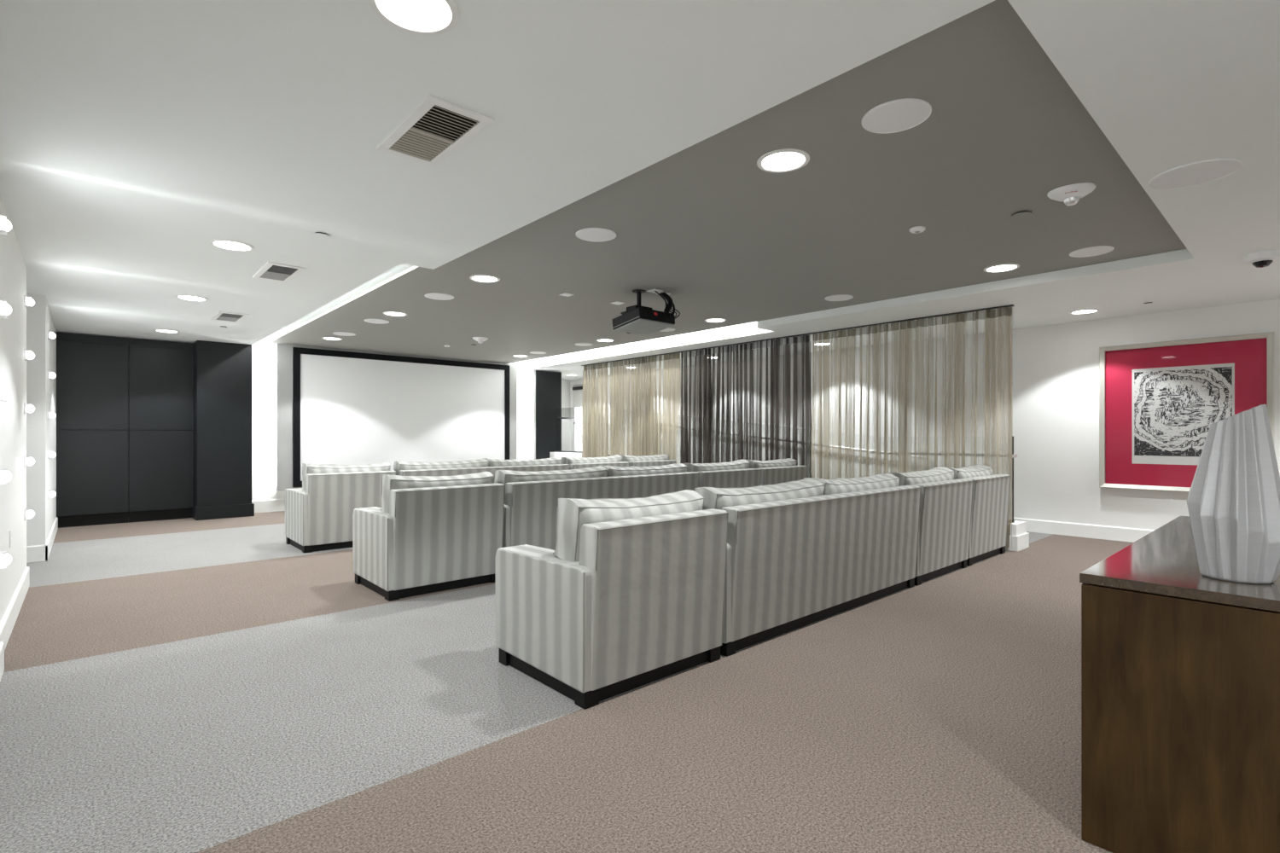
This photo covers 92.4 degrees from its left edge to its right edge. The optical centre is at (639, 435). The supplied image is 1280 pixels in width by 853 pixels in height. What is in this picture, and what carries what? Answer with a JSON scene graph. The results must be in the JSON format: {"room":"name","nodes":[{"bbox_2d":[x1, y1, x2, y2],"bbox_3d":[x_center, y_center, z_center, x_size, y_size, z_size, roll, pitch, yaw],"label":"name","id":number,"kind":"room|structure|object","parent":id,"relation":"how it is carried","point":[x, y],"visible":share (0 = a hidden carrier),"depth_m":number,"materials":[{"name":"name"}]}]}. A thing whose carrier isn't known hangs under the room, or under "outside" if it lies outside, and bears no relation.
{"room":"home theater","nodes":[
{"label":"home theater","id":0,"kind":"room"},
{"bbox_2d":[0,194,26,623],"bbox_3d":[-4.800,-0.075,4.068,0.910,2.750,2.430,0,0,-42],"label":"wall","id":1,"kind":"structure","parent":0,"point":[13,267],"depth_m":4.28,"materials":[{"name":"white paint"}]},
{"bbox_2d":[0,566,29,650],"bbox_3d":[-4.790,1.218,4.077,0.918,0.165,2.466,0,0,-42],"label":"baseboard","id":2,"kind":"structure","parent":1,"relation":"attached to","point":[7,625],"depth_m":4.23,"materials":[{"name":"white paint"}]},
{"bbox_2d":[23,295,34,308],"bbox_3d":[-5.098,-1.110,5.126,0.063,0.090,0.090,0,0,-42],"label":"wall sconce","id":3,"kind":"object","parent":1,"relation":"attached to","point":[29,301],"visible":1,"depth_m":5.10,"materials":[{"name":"white glass"}]},
{"bbox_2d":[23,349,34,360],"bbox_3d":[-5.098,-0.665,5.126,0.063,0.090,0.090,0,0,-42],"label":"wall sconce","id":4,"kind":"object","parent":1,"relation":"attached to","point":[29,355],"visible":1,"depth_m":5.10,"materials":[{"name":"white glass"}]},
{"bbox_2d":[23,508,34,520],"bbox_3d":[-5.098,0.660,5.126,0.063,0.090,0.090,0,0,-42],"label":"wall sconce","id":5,"kind":"object","parent":1,"relation":"attached to","point":[29,514],"visible":1,"depth_m":5.10,"materials":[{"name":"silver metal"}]},
{"bbox_2d":[23,402,34,414],"bbox_3d":[-5.098,-0.220,5.126,0.063,0.090,0.090,0,0,-42],"label":"wall sconce","id":6,"kind":"object","parent":1,"relation":"attached to","point":[30,409],"visible":1,"depth_m":5.10,"materials":[{"name":"white glass"}]},
{"bbox_2d":[23,455,34,467],"bbox_3d":[-5.098,0.220,5.126,0.063,0.090,0.090,0,0,-42],"label":"wall sconce","id":7,"kind":"object","parent":1,"relation":"attached to","point":[30,461],"visible":1,"depth_m":5.10,"materials":[{"name":"white glass"}]},
{"bbox_2d":[26,292,56,546],"bbox_3d":[-7.529,-0.075,7.148,0.975,2.750,3.020,0,0,-42],"label":"wall","id":8,"kind":"structure","parent":0,"point":[41,392],"depth_m":6.33,"materials":[{"name":"white paint"}]},
{"bbox_2d":[26,517,58,563],"bbox_3d":[-7.459,1.218,7.091,0.983,0.165,2.878,0,0,-42],"label":"baseboard","id":9,"kind":"structure","parent":8,"relation":"attached to","point":[37,553],"depth_m":6.33,"materials":[{"name":"white paint"}]},
{"bbox_2d":[47,331,56,340],"bbox_3d":[-6.575,-1.110,6.864,0.063,0.090,0.090,0,0,-42],"label":"wall sconce","id":10,"kind":"object","parent":8,"relation":"attached to","point":[51,335],"visible":1,"depth_m":6.84,"materials":[{"name":"white glass"}]},
{"bbox_2d":[47,371,56,379],"bbox_3d":[-6.575,-0.665,6.864,0.063,0.090,0.090,0,0,-42],"label":"wall sconce","id":11,"kind":"object","parent":8,"relation":"attached to","point":[52,375],"visible":1,"depth_m":6.84,"materials":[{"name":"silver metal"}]},
{"bbox_2d":[47,489,56,498],"bbox_3d":[-6.575,0.660,6.864,0.063,0.090,0.090,0,0,-42],"label":"wall sconce","id":12,"kind":"object","parent":8,"relation":"attached to","point":[52,493],"visible":1,"depth_m":6.84,"materials":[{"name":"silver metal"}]},
{"bbox_2d":[57,328,526,500],"bbox_3d":[-6.118,-0.275,10.605,9.500,3.150,0.150,0,0,-42],"label":"wall","id":13,"kind":"structure","parent":0,"point":[264,353],"depth_m":10.35,"materials":[{"name":"white paint"}]},
{"bbox_2d":[251,498,285,513],"bbox_3d":[-4.516,1.195,11.935,5.300,0.210,0.018,0,0,-42],"label":"baseboard","id":14,"kind":"structure","parent":13,"relation":"attached to","point":[272,505],"depth_m":10.35,"materials":[{"name":"white paint"}]},
{"bbox_2d":[276,343,517,490],"bbox_3d":[-4.425,-0.298,11.894,4.600,2.477,0.200,0,0,-42],"label":"projection screen","id":15,"kind":"object","parent":13,"relation":"attached to","point":[334,406],"visible":0.73,"depth_m":11.51,"materials":[{"name":"white fabric"}]},
{"bbox_2d":[526,369,561,459],"bbox_3d":[-2.596,-0.074,14.338,0.730,2.748,1.615,0,0,-42],"label":"wall pier","id":16,"kind":"object","parent":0,"point":[544,387],"visible":0.53,"depth_m":13.69,"materials":[{"name":"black paint"}]},
{"bbox_2d":[561,379,570,451],"bbox_3d":[-2.566,-0.075,15.553,2.400,2.750,0.150,0,0,-42],"label":"wall","id":17,"kind":"structure","parent":0,"point":[565,383],"depth_m":16.02,"materials":[{"name":"white paint"}]},
{"bbox_2d":[0,511,1132,852],"bbox_3d":[-1.027,1.360,6.745,11.900,0.120,17.000,0,0,-42],"label":"floor","id":18,"kind":"structure","parent":0,"point":[189,685],"depth_m":2.75,"materials":[{"name":"carpet"}]},
{"bbox_2d":[56,331,128,528],"bbox_3d":[-7.881,-0.068,8.845,0.782,2.735,0.097,0,0,-42],"label":"tall cabinet","id":19,"kind":"object","parent":18,"relation":"on","point":[92,371],"visible":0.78,"depth_m":8.80,"materials":[{"name":"black wood"}]},
{"bbox_2d":[128,337,193,523],"bbox_3d":[-7.297,-0.068,9.370,0.782,2.735,0.097,0,0,-42],"label":"tall cabinet","id":20,"kind":"object","parent":18,"relation":"on","point":[161,373],"visible":0.97,"depth_m":9.31,"materials":[{"name":"black wood"}]},
{"bbox_2d":[192,340,254,520],"bbox_3d":[-6.618,-0.074,9.745,0.765,2.748,0.450,0,0,-42],"label":"wall pier","id":21,"kind":"object","parent":18,"relation":"on","point":[222,370],"visible":1,"depth_m":9.58,"materials":[{"name":"black wood"}]},
{"bbox_2d":[285,462,395,553],"bbox_3d":[-3.594,0.811,7.371,1.013,0.978,0.915,0,0,-42],"label":"sofa","id":22,"kind":"object","parent":18,"relation":"on","point":[318,514],"visible":0.82,"depth_m":6.96,"materials":[{"name":"fabric"}]},
{"bbox_2d":[302,462,389,491],"bbox_3d":[-3.479,0.581,7.283,0.959,0.518,0.335,0,0,-42],"label":"cushion","id":23,"kind":"object","parent":22,"relation":"on","point":[306,468],"depth_m":7.12,"materials":[{"name":"fabric"}]},
{"bbox_2d":[352,471,504,601],"bbox_3d":[-1.866,0.811,5.422,1.013,0.978,0.915,0,0,-42],"label":"armchair","id":24,"kind":"object","parent":18,"relation":"on","point":[428,534],"visible":0.98,"depth_m":5.07,"materials":[{"name":"fabric"}]},
{"bbox_2d":[380,471,493,513],"bbox_3d":[-1.750,0.581,5.334,0.959,0.518,0.335,0,0,-42],"label":"cushion","id":25,"kind":"object","parent":24,"relation":"on","point":[388,482],"depth_m":5.13,"materials":[{"name":"fabric"}]},
{"bbox_2d":[393,457,569,483],"bbox_3d":[-2.267,0.810,8.566,2.513,0.980,0.915,0,0,-42],"label":"sofa","id":26,"kind":"object","parent":18,"relation":"on","point":[402,468],"visible":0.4,"depth_m":8.17,"materials":[{"name":"fabric"}]},
{"bbox_2d":[394,459,488,475],"bbox_3d":[-2.602,0.583,8.069,1.240,0.514,0.334,0,0,-42],"label":"cushion","id":27,"kind":"object","parent":26,"relation":"on","point":[398,466],"depth_m":7.94,"materials":[{"name":"fabric"}]},
{"bbox_2d":[483,457,561,466],"bbox_3d":[-1.700,0.580,8.881,1.248,0.519,0.331,0,0,-42],"label":"cushion","id":28,"kind":"object","parent":26,"relation":"on","point":[489,462],"depth_m":8.75,"materials":[{"name":"fabric"}]},
{"bbox_2d":[561,454,629,469],"bbox_3d":[-0.892,0.812,9.804,1.155,0.976,0.915,0,0,-42],"label":"sofa","id":29,"kind":"object","parent":18,"relation":"on","point":[616,460],"visible":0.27,"depth_m":9.54,"materials":[{"name":"fabric"}]},
{"bbox_2d":[561,454,622,465],"bbox_3d":[-0.774,0.582,9.716,1.097,0.516,0.330,0,0,-42],"label":"cushion","id":30,"kind":"object","parent":29,"relation":"on","point":[616,458],"depth_m":9.60,"materials":[{"name":"fabric"}]},
{"bbox_2d":[494,463,699,550],"bbox_3d":[-0.539,0.810,6.616,2.513,0.980,0.915,0,0,-42],"label":"sofa","id":31,"kind":"object","parent":18,"relation":"on","point":[531,497],"visible":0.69,"depth_m":5.87,"materials":[{"name":"fabric"}]},
{"bbox_2d":[494,466,607,500],"bbox_3d":[-0.874,0.583,6.120,1.240,0.514,0.334,0,0,-42],"label":"cushion","id":32,"kind":"object","parent":31,"relation":"on","point":[503,477],"depth_m":5.96,"materials":[{"name":"fabric"}]},
{"bbox_2d":[597,463,686,477],"bbox_3d":[0.028,0.580,6.931,1.248,0.519,0.331,0,0,-42],"label":"cushion","id":33,"kind":"object","parent":31,"relation":"on","point":[610,471],"depth_m":6.80,"materials":[{"name":"fabric"}]},
{"bbox_2d":[495,489,728,709],"bbox_3d":[-0.163,0.811,3.530,1.013,0.978,0.915,0,0,-42],"label":"armchair","id":34,"kind":"object","parent":18,"relation":"on","point":[630,595],"visible":1,"depth_m":3.16,"materials":[{"name":"fabric"}]},
{"bbox_2d":[553,489,703,561],"bbox_3d":[-0.048,0.581,3.443,0.959,0.518,0.335,0,0,-42],"label":"cushion","id":35,"kind":"object","parent":34,"relation":"on","point":[572,514],"depth_m":3.17,"materials":[{"name":"fabric"}]},
{"bbox_2d":[619,453,676,466],"bbox_3d":[-0.057,0.813,10.555,1.061,0.975,0.915,0,0,-42],"label":"sofa","id":36,"kind":"object","parent":18,"relation":"on","point":[654,460],"visible":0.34,"depth_m":10.26,"materials":[{"name":"fabric"}]},
{"bbox_2d":[619,453,669,462],"bbox_3d":[0.060,0.583,10.466,1.006,0.514,0.330,0,0,-42],"label":"cushion","id":37,"kind":"object","parent":36,"relation":"on","point":[654,457],"depth_m":10.34,"materials":[{"name":"fabric"}]},
{"bbox_2d":[683,459,761,488],"bbox_3d":[0.836,0.812,7.855,1.155,0.976,0.915,0,0,-42],"label":"sofa","id":38,"kind":"object","parent":18,"relation":"on","point":[737,474],"visible":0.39,"depth_m":7.55,"materials":[{"name":"fabric"}]},
{"bbox_2d":[683,459,749,472],"bbox_3d":[0.954,0.582,7.767,1.097,0.516,0.330,0,0,-42],"label":"cushion","id":39,"kind":"object","parent":38,"relation":"on","point":[739,464],"depth_m":7.64,"materials":[{"name":"fabric"}]},
{"bbox_2d":[745,458,808,485],"bbox_3d":[1.671,0.813,8.606,1.061,0.975,0.915,0,0,-42],"label":"sofa","id":40,"kind":"object","parent":18,"relation":"on","point":[773,472],"visible":0.32,"depth_m":8.27,"materials":[{"name":"fabric"}]},
{"bbox_2d":[745,458,797,468],"bbox_3d":[1.788,0.583,8.517,1.006,0.514,0.330,0,0,-42],"label":"cushion","id":41,"kind":"object","parent":40,"relation":"on","point":[780,462],"depth_m":8.41,"materials":[{"name":"fabric"}]},
{"bbox_2d":[694,473,921,657],"bbox_3d":[1.164,0.810,4.725,2.513,0.980,0.915,0,0,-42],"label":"sofa","id":42,"kind":"object","parent":18,"relation":"on","point":[800,553],"visible":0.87,"depth_m":4.17,"materials":[{"name":"fabric"}]},
{"bbox_2d":[694,478,824,510],"bbox_3d":[0.829,0.583,4.228,1.240,0.514,0.334,0,0,-42],"label":"cushion","id":43,"kind":"object","parent":42,"relation":"on","point":[716,498],"depth_m":4.06,"materials":[{"name":"fabric"}]},
{"bbox_2d":[803,473,899,494],"bbox_3d":[1.731,0.580,5.040,1.248,0.519,0.331,0,0,-42],"label":"cushion","id":44,"kind":"object","parent":42,"relation":"on","point":[836,485],"depth_m":4.91,"materials":[{"name":"fabric"}]},
{"bbox_2d":[885,466,973,586],"bbox_3d":[2.539,0.812,5.963,1.155,0.976,0.915,0,0,-42],"label":"sofa","id":45,"kind":"object","parent":18,"relation":"on","point":[945,506],"visible":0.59,"depth_m":5.61,"materials":[{"name":"fabric"}]},
{"bbox_2d":[886,466,954,486],"bbox_3d":[2.657,0.582,5.876,1.097,0.516,0.330,0,0,-42],"label":"cushion","id":46,"kind":"object","parent":45,"relation":"on","point":[935,474],"depth_m":5.76,"materials":[{"name":"fabric"}]},
{"bbox_2d":[939,464,1011,566],"bbox_3d":[3.374,0.813,6.715,1.061,0.975,0.915,0,0,-42],"label":"sofa","id":47,"kind":"object","parent":18,"relation":"on","point":[991,493],"visible":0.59,"depth_m":6.38,"materials":[{"name":"fabric"}]},
{"bbox_2d":[942,464,992,479],"bbox_3d":[3.491,0.583,6.626,1.006,0.514,0.330,0,0,-42],"label":"cushion","id":48,"kind":"object","parent":47,"relation":"on","point":[976,470],"depth_m":6.54,"materials":[{"name":"fabric"}]},
{"bbox_2d":[1079,516,1279,852],"bbox_3d":[2.398,0.872,2.440,2.100,0.857,0.678,0,0,-42],"label":"sideboard","id":49,"kind":"object","parent":18,"relation":"on","point":[1180,666],"visible":0.99,"depth_m":1.81,"materials":[{"name":"brown wood"}]},
{"bbox_2d":[1186,404,1279,583],"bbox_3d":[1.845,0.175,1.898,0.223,0.536,0.234,0,0,-42],"label":"vase","id":50,"kind":"object","parent":49,"relation":"on","point":[1233,500],"visible":1,"depth_m":1.84,"materials":[{"name":"grey ceramic"}]},
{"bbox_2d":[0,0,1279,379],"bbox_3d":[-1.027,-1.700,6.745,11.900,0.500,17.000,0,0,-42],"label":"ceiling","id":51,"kind":"structure","parent":0,"point":[136,136],"depth_m":2.90,"materials":[{"name":"white paint"}]},
{"bbox_2d":[153,329,180,332],"bbox_3d":[-6.584,-1.446,8.537,0.290,0.009,0.290,0,0,-42],"label":"recessed light","id":52,"kind":"object","parent":51,"relation":"in","point":[157,330],"visible":1,"depth_m":8.53,"materials":[{"name":"white paint"}]},
{"bbox_2d":[174,294,209,301],"bbox_3d":[-4.730,-1.446,6.479,0.290,0.009,0.290,0,0,-42],"label":"recessed light","id":53,"kind":"object","parent":51,"relation":"in","point":[192,298],"visible":1,"depth_m":6.48,"materials":[{"name":"white paint"}]},
{"bbox_2d":[210,311,249,322],"bbox_3d":[-5.028,-1.443,7.516,0.295,0.014,0.660,0,0,-42],"label":"ceiling vent","id":54,"kind":"object","parent":51,"relation":"in","point":[220,316],"visible":1,"depth_m":7.47,"materials":[{"name":"white metal"}]},
{"bbox_2d":[209,238,254,251],"bbox_3d":[-3.111,-1.446,4.681,0.290,0.009,0.290,0,0,-42],"label":"recessed light","id":55,"kind":"object","parent":51,"relation":"in","point":[231,245],"visible":1,"depth_m":4.67,"materials":[{"name":"white paint"}]},
{"bbox_2d":[252,261,305,282],"bbox_3d":[-3.217,-1.443,5.460,0.285,0.014,0.650,0,0,-42],"label":"ceiling vent","id":56,"kind":"object","parent":51,"relation":"in","point":[270,270],"visible":1,"depth_m":5.43,"materials":[{"name":"white metal"}]},
{"bbox_2d":[313,232,328,238],"bbox_3d":[-2.298,-1.442,4.417,0.100,0.016,0.100,0,0,-42],"label":"sprinkler cover","id":57,"kind":"object","parent":51,"relation":"attached to","point":[320,235],"visible":1,"depth_m":4.40,"materials":[{"name":"metal"}]},
{"bbox_2d":[367,0,459,35],"bbox_3d":[-0.762,-1.446,2.072,0.290,0.009,0.290,0,0,-42],"label":"recessed light","id":58,"kind":"object","parent":51,"relation":"in","point":[419,17],"visible":1,"depth_m":2.11,"materials":[{"name":"white paint"}]},
{"bbox_2d":[376,94,494,167],"bbox_3d":[-1.000,-1.443,2.952,0.305,0.014,0.645,0,0,-42],"label":"ceiling vent","id":59,"kind":"object","parent":51,"relation":"in","point":[436,128],"visible":1,"depth_m":2.92,"materials":[{"name":"white metal"}]},
{"bbox_2d":[581,304,1014,366],"bbox_3d":[1.473,-1.442,9.797,0.050,0.014,8.010,0,0,-42],"label":"track","id":60,"kind":"object","parent":51,"relation":"attached to","point":[1009,305],"visible":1,"depth_m":8.49,"materials":[{"name":"metal"}]},
{"bbox_2d":[581,353,680,460],"bbox_3d":[-0.241,-0.083,11.723,0.140,2.705,2.801,0,0,-42],"label":"curtain","id":61,"kind":"object","parent":60,"relation":"hanging from","point":[595,411],"visible":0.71,"depth_m":11.62,"materials":[{"name":"beige fabric"}]},
{"bbox_2d":[680,334,811,477],"bbox_3d":[1.571,-0.083,9.710,0.140,2.705,2.584,0,0,-42],"label":"curtain","id":62,"kind":"object","parent":60,"relation":"hanging from","point":[747,431],"visible":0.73,"depth_m":9.54,"materials":[{"name":"grey fabric"}]},
{"bbox_2d":[811,307,1012,548],"bbox_3d":[3.300,-0.083,7.790,0.140,2.705,2.556,0,0,-42],"label":"curtain","id":63,"kind":"object","parent":60,"relation":"hanging from","point":[902,331],"visible":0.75,"depth_m":7.56,"materials":[{"name":"beige fabric"}]},
{"bbox_2d":[1069,308,1099,314],"bbox_3d":[5.206,-1.446,7.190,0.290,0.009,0.290,0,0,-42],"label":"recessed light","id":64,"kind":"object","parent":51,"relation":"in","point":[1086,311],"visible":1,"depth_m":7.18,"materials":[{"name":"white paint"}]},
{"bbox_2d":[1148,157,1242,189],"bbox_3d":[3.075,-1.446,3.407,0.389,0.009,0.389,0,0,-42],"label":"ceiling speaker","id":65,"kind":"object","parent":51,"relation":"attached to","point":[1200,172],"visible":1,"depth_m":3.38,"materials":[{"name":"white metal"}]},
{"bbox_2d":[1244,249,1279,267],"bbox_3d":[4.969,-1.393,4.898,0.210,0.113,0.210,0,0,-42],"label":"dome camera","id":66,"kind":"object","parent":51,"relation":"attached to","point":[1261,258],"visible":1,"depth_m":4.85,"materials":[{"name":"white plastic"}]},
{"bbox_2d":[268,0,1186,363],"bbox_3d":[-0.825,-1.555,7.641,4.500,0.030,11.060,0,0,-42],"label":"ceiling","id":67,"kind":"structure","parent":0,"point":[731,239],"depth_m":4.42,"materials":[{"name":"grey paint"}]},
{"bbox_2d":[332,331,355,336],"bbox_3d":[-4.493,-1.536,9.324,0.313,0.009,0.313,0,0,-42],"label":"ceiling speaker","id":68,"kind":"object","parent":67,"relation":"attached to","point":[344,334],"visible":1,"depth_m":9.29,"materials":[{"name":"white metal"}]},
{"bbox_2d":[364,319,389,323],"bbox_3d":[-3.555,-1.536,8.282,0.313,0.009,0.313,0,0,-42],"label":"ceiling speaker","id":69,"kind":"object","parent":67,"relation":"attached to","point":[371,321],"visible":1,"depth_m":8.25,"materials":[{"name":"white metal"}]},
{"bbox_2d":[383,311,407,316],"bbox_3d":[-3.104,-1.536,7.782,0.290,0.009,0.290,0,0,-42],"label":"recessed light","id":70,"kind":"object","parent":67,"relation":"in","point":[388,313],"visible":1,"depth_m":7.75,"materials":[{"name":"white paint"}]},
{"bbox_2d":[424,292,453,300],"bbox_3d":[-2.226,-1.536,6.807,0.313,0.009,0.313,0,0,-42],"label":"ceiling speaker","id":71,"kind":"object","parent":67,"relation":"attached to","point":[433,296],"visible":1,"depth_m":6.78,"materials":[{"name":"white metal"}]},
{"bbox_2d":[424,294,453,299],"bbox_3d":[-2.226,-1.532,6.807,0.302,0.003,0.302,0,0,-42],"label":"grille","id":72,"kind":"object","parent":71,"relation":"attached to","point":[430,296],"depth_m":6.78,"materials":[{"name":"white metal"}]},
{"bbox_2d":[472,337,488,343],"bbox_3d":[-2.527,-1.493,9.714,0.238,0.093,0.190,0,0,-15],"label":"smoke detector","id":73,"kind":"object","parent":67,"relation":"attached to","point":[480,340],"visible":1,"depth_m":9.66,"materials":[{"name":"white plastic"}]},
{"bbox_2d":[469,274,500,282],"bbox_3d":[-1.525,-1.536,6.028,0.290,0.009,0.290,0,0,-42],"label":"recessed light","id":74,"kind":"object","parent":67,"relation":"in","point":[481,278],"visible":1,"depth_m":6.02,"materials":[{"name":"white paint"}]},
{"bbox_2d":[575,227,616,242],"bbox_3d":[-0.338,-1.536,4.709,0.313,0.009,0.313,0,0,-42],"label":"ceiling speaker","id":75,"kind":"object","parent":67,"relation":"attached to","point":[596,235],"visible":1,"depth_m":4.69,"materials":[{"name":"white metal"}]},
{"bbox_2d":[611,289,680,335],"bbox_3d":[0.070,-1.333,6.537,0.568,0.450,0.563,0,0,-42],"label":"projector","id":76,"kind":"object","parent":67,"relation":"hanging from","point":[637,319],"visible":1,"depth_m":6.45,"materials":[{"name":"black plastic"}]},
{"bbox_2d":[646,289,670,294],"bbox_3d":[0.210,-1.536,6.601,0.275,0.008,0.150,0,0,-42],"label":"outlet plate","id":77,"kind":"object","parent":67,"relation":"attached to","point":[655,291],"depth_m":6.54,"materials":[{"name":"white plastic"}]},
{"bbox_2d":[704,318,726,322],"bbox_3d":[1.011,-1.536,8.217,0.290,0.009,0.290,0,0,-42],"label":"recessed light","id":78,"kind":"object","parent":67,"relation":"in","point":[710,320],"visible":1,"depth_m":8.21,"materials":[{"name":"white paint"}]},
{"bbox_2d":[756,148,809,172],"bbox_3d":[0.803,-1.536,3.442,0.290,0.009,0.290,0,0,-42],"label":"recessed light","id":79,"kind":"object","parent":67,"relation":"in","point":[785,160],"visible":1,"depth_m":3.44,"materials":[{"name":"white paint"}]},
{"bbox_2d":[824,294,853,301],"bbox_3d":[2.226,-1.536,6.869,0.304,0.009,0.304,0,0,-42],"label":"ceiling speaker","id":80,"kind":"object","parent":67,"relation":"attached to","point":[839,297],"visible":1,"depth_m":6.86,"materials":[{"name":"white metal"}]},
{"bbox_2d":[861,98,931,133],"bbox_3d":[1.236,-1.536,2.962,0.313,0.009,0.313,0,0,-42],"label":"ceiling speaker","id":81,"kind":"object","parent":67,"relation":"attached to","point":[900,114],"visible":1,"depth_m":2.94,"materials":[{"name":"white plastic"}]},
{"bbox_2d":[909,226,925,233],"bbox_3d":[2.070,-1.525,4.576,0.110,0.030,0.110,0,0,-42],"label":"smoke detector","id":82,"kind":"object","parent":67,"relation":"attached to","point":[916,229],"visible":1,"depth_m":4.55,"materials":[{"name":"white plastic"}]},
{"bbox_2d":[983,263,1019,273],"bbox_3d":[3.326,-1.536,5.646,0.290,0.009,0.290,0,0,-42],"label":"recessed light","id":83,"kind":"object","parent":67,"relation":"in","point":[1003,267],"visible":1,"depth_m":5.64,"materials":[{"name":"white paint"}]},
{"bbox_2d":[1011,210,1031,218],"bbox_3d":[2.648,-1.532,4.258,0.120,0.016,0.120,0,0,-42],"label":"sprinkler cover","id":84,"kind":"object","parent":67,"relation":"attached to","point":[1021,214],"visible":1,"depth_m":4.25,"materials":[{"name":"metal"}]},
{"bbox_2d":[1047,182,1096,205],"bbox_3d":[2.706,-1.491,3.850,0.250,0.098,0.200,0,0,35],"label":"fire alarm strobe","id":85,"kind":"object","parent":67,"relation":"attached to","point":[1070,194],"visible":1,"depth_m":3.80,"materials":[{"name":"white plastic"}]},
{"bbox_2d":[1069,245,1114,257],"bbox_3d":[3.781,-1.536,5.141,0.304,0.009,0.304,0,0,-42],"label":"ceiling speaker","id":86,"kind":"object","parent":67,"relation":"attached to","point":[1099,250],"visible":1,"depth_m":5.12,"materials":[{"name":"white metal"}]},
{"bbox_2d":[549,452,1026,535],"bbox_3d":[0.681,0.840,11.028,0.350,0.920,10.920,0,0,-42],"label":"wall","id":87,"kind":"structure","parent":0,"point":[1017,528],"depth_m":7.06,"materials":[{"name":"white paint"}]},
{"bbox_2d":[554,416,1017,523],"bbox_3d":[0.664,0.200,11.054,0.120,1.600,10.858,0,0,-42],"label":"glass balustrade","id":88,"kind":"object","parent":87,"relation":"on","point":[763,438],"visible":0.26,"depth_m":7.80,"materials":[{"name":"glass"}]},
{"bbox_2d":[1005,532,1029,552],"bbox_3d":[3.802,1.215,7.569,0.390,0.170,1.638,0,0,-42],"label":"baseboard","id":89,"kind":"structure","parent":87,"relation":"attached to","point":[1019,543],"depth_m":6.89,"materials":[{"name":"white paint"}]},
{"bbox_2d":[570,298,1279,530],"bbox_3d":[3.194,-0.075,10.680,0.200,2.750,16.800,0,0,-42],"label":"wall","id":90,"kind":"structure","parent":0,"point":[1056,428],"depth_m":8.12,"materials":[{"name":"white paint"}]},
{"bbox_2d":[570,379,597,451],"bbox_3d":[-1.441,-0.355,15.604,0.120,2.050,1.080,0,0,-42],"label":"door","id":91,"kind":"structure","parent":90,"relation":"in","point":[577,386],"depth_m":15.83,"materials":[{"name":"paint"}]},
{"bbox_2d":[608,422,930,460],"bbox_3d":[1.705,0.051,12.117,0.094,0.687,7.872,0,0,-42],"label":"handrail","id":92,"kind":"object","parent":90,"relation":"attached to","point":[625,423],"visible":0.15,"depth_m":9.52,"materials":[{"name":"silver metal"}]},
{"bbox_2d":[1013,517,1154,542],"bbox_3d":[6.525,1.215,6.817,0.018,0.170,6.600,0,0,-42],"label":"baseboard","id":93,"kind":"structure","parent":90,"relation":"attached to","point":[1123,534],"depth_m":7.78,"materials":[{"name":"white paint"}]},
{"bbox_2d":[1164,491,1172,502],"bbox_3d":[6.194,0.725,7.192,0.008,0.116,0.072,0,0,-42],"label":"wall outlet","id":94,"kind":"object","parent":90,"relation":"attached to","point":[1168,496],"visible":1,"depth_m":7.19,"materials":[{"name":"white plastic"}]},
{"bbox_2d":[1099,331,1274,492],"bbox_3d":[6.234,-0.220,7.083,0.095,1.750,1.515,0,0,-42],"label":"framed picture","id":95,"kind":"object","parent":90,"relation":"attached to","point":[1159,402],"visible":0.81,"depth_m":7.16,"materials":[{"name":"paper"}]},
{"bbox_2d":[1132,363,1234,465],"bbox_3d":[6.258,-0.225,7.098,0.003,1.140,0.895,0,0,-42],"label":"print","id":96,"kind":"object","parent":95,"relation":"attached to","point":[1175,406],"depth_m":7.12,"materials":[{"name":"paper"}]},
{"bbox_3d":[-1.373,-0.075,0.284,0.940,2.750,7.460,0,0,-42],"label":"wall","id":97,"kind":"structure","parent":0,"visible":0},
{"bbox_2d":[0,640,4,680],"bbox_3d":[-1.369,1.218,0.300,0.948,0.165,7.478,0,0,-42],"label":"baseboard","id":98,"kind":"structure","parent":97,"relation":"attached to","point":[2,642],"depth_m":3.31,"materials":[{"name":"white paint"}]},
{"bbox_2d":[0,215,12,234],"bbox_3d":[-3.362,-1.110,3.243,0.063,0.090,0.090,0,0,-42],"label":"wall sconce","id":99,"kind":"object","parent":97,"relation":"attached to","point":[5,225],"visible":1,"depth_m":3.23,"materials":[{"name":"white glass"}]},
{"bbox_2d":[0,300,12,318],"bbox_3d":[-3.362,-0.665,3.243,0.063,0.090,0.090,0,0,-42],"label":"wall sconce","id":100,"kind":"object","parent":97,"relation":"attached to","point":[5,309],"visible":1,"depth_m":3.23,"materials":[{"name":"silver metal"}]},
{"bbox_2d":[0,551,12,569],"bbox_3d":[-3.362,0.660,3.243,0.063,0.090,0.090,0,0,-42],"label":"wall sconce","id":101,"kind":"object","parent":97,"relation":"attached to","point":[5,559],"visible":1,"depth_m":3.23,"materials":[{"name":"silver metal"}]},
{"bbox_2d":[0,385,12,401],"bbox_3d":[-3.362,-0.220,3.243,0.063,0.090,0.090,0,0,-42],"label":"wall sconce","id":102,"kind":"object","parent":97,"relation":"attached to","point":[5,393],"visible":1,"depth_m":3.23,"materials":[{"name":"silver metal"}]},
{"bbox_2d":[0,468,12,484],"bbox_3d":[-3.362,0.220,3.243,0.063,0.090,0.090,0,0,-42],"label":"wall sconce","id":103,"kind":"object","parent":97,"relation":"attached to","point":[5,476],"visible":1,"depth_m":3.23,"materials":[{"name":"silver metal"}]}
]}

